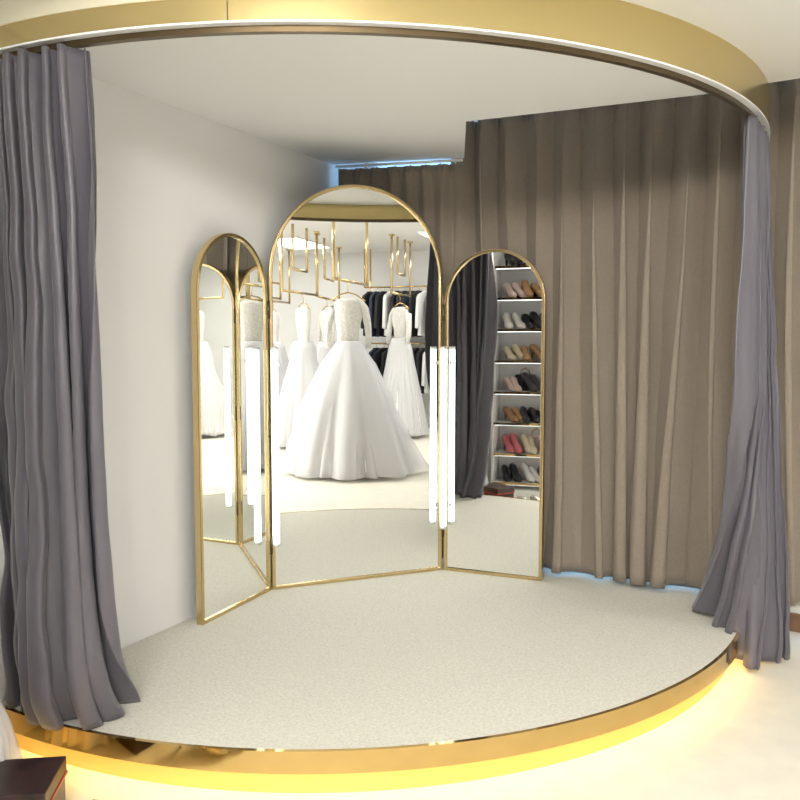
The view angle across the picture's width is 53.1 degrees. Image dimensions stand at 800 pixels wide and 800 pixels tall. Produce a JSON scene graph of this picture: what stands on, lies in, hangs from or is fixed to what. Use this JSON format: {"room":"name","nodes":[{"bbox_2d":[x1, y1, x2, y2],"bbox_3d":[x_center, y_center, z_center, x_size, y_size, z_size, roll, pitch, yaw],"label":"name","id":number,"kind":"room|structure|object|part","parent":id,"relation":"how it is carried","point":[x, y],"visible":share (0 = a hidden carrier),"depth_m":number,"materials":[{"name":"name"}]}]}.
{"room":"clothing store","nodes":[
{"label":"clothing store","id":0,"kind":"room"},
{"bbox_2d":[0,77,363,700],"bbox_3d":[-2.326,-0.151,1.134,0.100,3.000,8.860,2,5,28],"label":"wall","id":1,"kind":"structure","parent":0,"point":[170,179],"depth_m":3.46,"materials":[{"name":"white paint"}]},
{"bbox_2d":[20,631,799,799],"bbox_3d":[1.986,1.556,-1.014,9.640,0.100,8.860,2,5,28],"label":"floor","id":2,"kind":"structure","parent":0,"point":[741,740],"depth_m":2.67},
{"bbox_2d":[0,700,22,761],"bbox_3d":[-1.375,1.000,2.397,0.456,0.516,0.464,2,5,28],"label":"tulle petticoat","id":3,"kind":"object","parent":2,"relation":"on","point":[9,747],"visible":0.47,"depth_m":2.48,"materials":[{"name":"white fabric"}]},
{"bbox_2d":[0,756,67,799],"bbox_3d":[-1.120,1.176,2.310,0.252,0.185,0.212,-1,4,-7],"label":"storage box","id":4,"kind":"object","parent":2,"relation":"on","point":[41,778],"visible":1,"depth_m":2.31,"materials":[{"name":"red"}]},
{"bbox_2d":[1,558,739,792],"bbox_3d":[0.168,1.108,3.426,2.270,0.162,2.572,2,5,28],"label":"stage platform","id":5,"kind":"object","parent":2,"relation":"on","point":[439,677],"visible":0.84,"depth_m":2.98,"materials":[{"name":"beige carpet"}]},
{"bbox_2d":[191,184,545,624],"bbox_3d":[-0.147,-0.064,4.061,1.822,2.090,0.429,-2,4,-22],"label":"mirror","id":6,"kind":"object","parent":5,"relation":"on","point":[353,309],"visible":0.98,"depth_m":4.22,"materials":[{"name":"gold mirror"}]},
{"bbox_3d":[-0.791,0.110,3.803,0.035,1.780,0.563,2,4,24],"label":"panel frame","id":7,"kind":"part","parent":6,"relation":"part of","materials":[{"name":"gold metal"}]},
{"bbox_3d":[-0.784,0.110,3.800,0.001,1.744,0.527,2,4,24],"label":"panel glass","id":8,"kind":"part","parent":6,"relation":"part of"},
{"bbox_2d":[271,347,280,546],"bbox_3d":[-0.625,0.239,4.033,0.035,1.010,0.048,2,5,28],"label":"tube light","id":9,"kind":"object","parent":6,"relation":"attached to","point":[274,350],"visible":1,"depth_m":4.01,"materials":[{"name":"white plastic"}]},
{"bbox_3d":[-0.214,-0.077,4.237,0.927,2.054,0.001,-2,4,-22],"label":"panel glass","id":10,"kind":"part","parent":6,"relation":"part of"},
{"bbox_3d":[-0.217,-0.077,4.244,0.963,2.090,0.035,-2,4,-22],"label":"panel frame","id":11,"kind":"part","parent":6,"relation":"part of","materials":[{"name":"gold metal"}]},
{"bbox_2d":[440,347,446,528],"bbox_3d":[0.241,0.209,4.374,0.035,1.000,0.048,2,5,28],"label":"tube light","id":12,"kind":"object","parent":6,"relation":"attached to","point":[443,416],"visible":1,"depth_m":4.36,"materials":[{"name":"white plastic"}]},
{"bbox_3d":[0.503,0.078,4.323,0.519,1.734,0.001,2,4,23],"label":"panel glass","id":13,"kind":"part","parent":6,"relation":"part of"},
{"bbox_3d":[0.506,0.077,4.330,0.555,1.770,0.035,2,4,23],"label":"panel frame","id":14,"kind":"part","parent":6,"relation":"part of","materials":[{"name":"gold metal"}]},
{"bbox_2d":[79,0,799,164],"bbox_3d":[0.298,-1.489,2.676,3.027,0.530,3.210,2,5,28],"label":"ceiling","id":15,"kind":"structure","parent":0,"point":[331,99],"depth_m":3.15,"materials":[{"name":"white paint"}]},
{"bbox_2d":[0,25,761,125],"bbox_3d":[0.243,-1.113,2.793,3.241,0.021,0.774,-1,4,-19],"label":"rail","id":16,"kind":"object","parent":15,"relation":"attached to","point":[250,29],"visible":0.85,"depth_m":2.39,"materials":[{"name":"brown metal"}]},
{"bbox_2d":[0,43,140,730],"bbox_3d":[-1.154,-0.004,2.639,0.510,2.165,0.322,1,4,10],"label":"stage curtain","id":17,"kind":"object","parent":16,"relation":"hanging from","point":[62,657],"visible":1,"depth_m":2.53,"materials":[{"name":"grey fabric"}]},
{"bbox_2d":[692,116,789,670],"bbox_3d":[1.469,0.012,3.431,0.422,2.308,0.489,2,5,28],"label":"stage curtain","id":18,"kind":"object","parent":16,"relation":"hanging from","point":[745,586],"visible":0.98,"depth_m":3.46,"materials":[{"name":"grey fabric"}]},
{"bbox_2d":[0,0,770,139],"bbox_3d":[0.281,-1.203,2.809,3.377,0.163,0.844,-1,4,-20],"label":"trim","id":19,"kind":"structure","parent":15,"relation":"attached to","point":[620,28],"depth_m":2.42,"materials":[{"name":"gold metal"}]},
{"bbox_2d":[543,567,799,613],"bbox_3d":[4.069,1.124,2.932,9.640,0.200,0.100,2,5,28],"label":"wall","id":20,"kind":"structure","parent":0,"point":[796,608],"depth_m":3.98,"materials":[{"name":"white paint"}]},
{"bbox_2d":[789,612,799,631],"bbox_3d":[5.078,1.221,2.343,7.300,0.090,0.015,2,5,28],"label":"baseboard","id":21,"kind":"structure","parent":20,"relation":"attached to","point":[794,624],"depth_m":3.97,"materials":[{"name":"brown wood"}]},
{"bbox_3d":[4.069,-0.372,2.825,9.640,2.800,0.100,2,5,28],"label":"wall","id":22,"kind":"structure","parent":0,"visible":0},
{"bbox_2d":[378,159,450,167],"bbox_3d":[1.636,-0.314,4.116,4.140,2.500,0.010,2,5,28],"label":"pane","id":23,"kind":"object","parent":22,"relation":"attached to","point":[449,163],"visible":0.02,"depth_m":4.85,"materials":[{"name":"blue"}]},
{"bbox_3d":[1.986,-1.536,-1.234,9.640,0.100,8.860,2,5,28],"label":"ceiling","id":24,"kind":"structure","parent":0,"visible":0},
{"bbox_2d":[338,164,454,558],"bbox_3d":[-0.024,-0.206,4.623,0.684,2.244,0.074,1,4,12],"label":"window curtain","id":25,"kind":"object","parent":24,"relation":"hanging from","point":[429,190],"visible":0.12,"depth_m":4.52,"materials":[{"name":"beige fabric"}]},
{"bbox_2d":[335,158,462,168],"bbox_3d":[-0.011,-1.338,4.541,0.742,0.024,0.017,1,4,14],"label":"rail","id":26,"kind":"object","parent":24,"relation":"attached to","point":[444,160],"visible":1,"depth_m":4.53,"materials":[{"name":"silver metal"}]},
{"bbox_2d":[451,78,799,605],"bbox_3d":[1.823,-0.270,3.807,3.494,2.487,0.183,2,5,28],"label":"window curtain","id":27,"kind":"object","parent":24,"relation":"hanging from","point":[628,216],"visible":0.61,"depth_m":4.09,"materials":[{"name":"beige fabric"}]}
]}

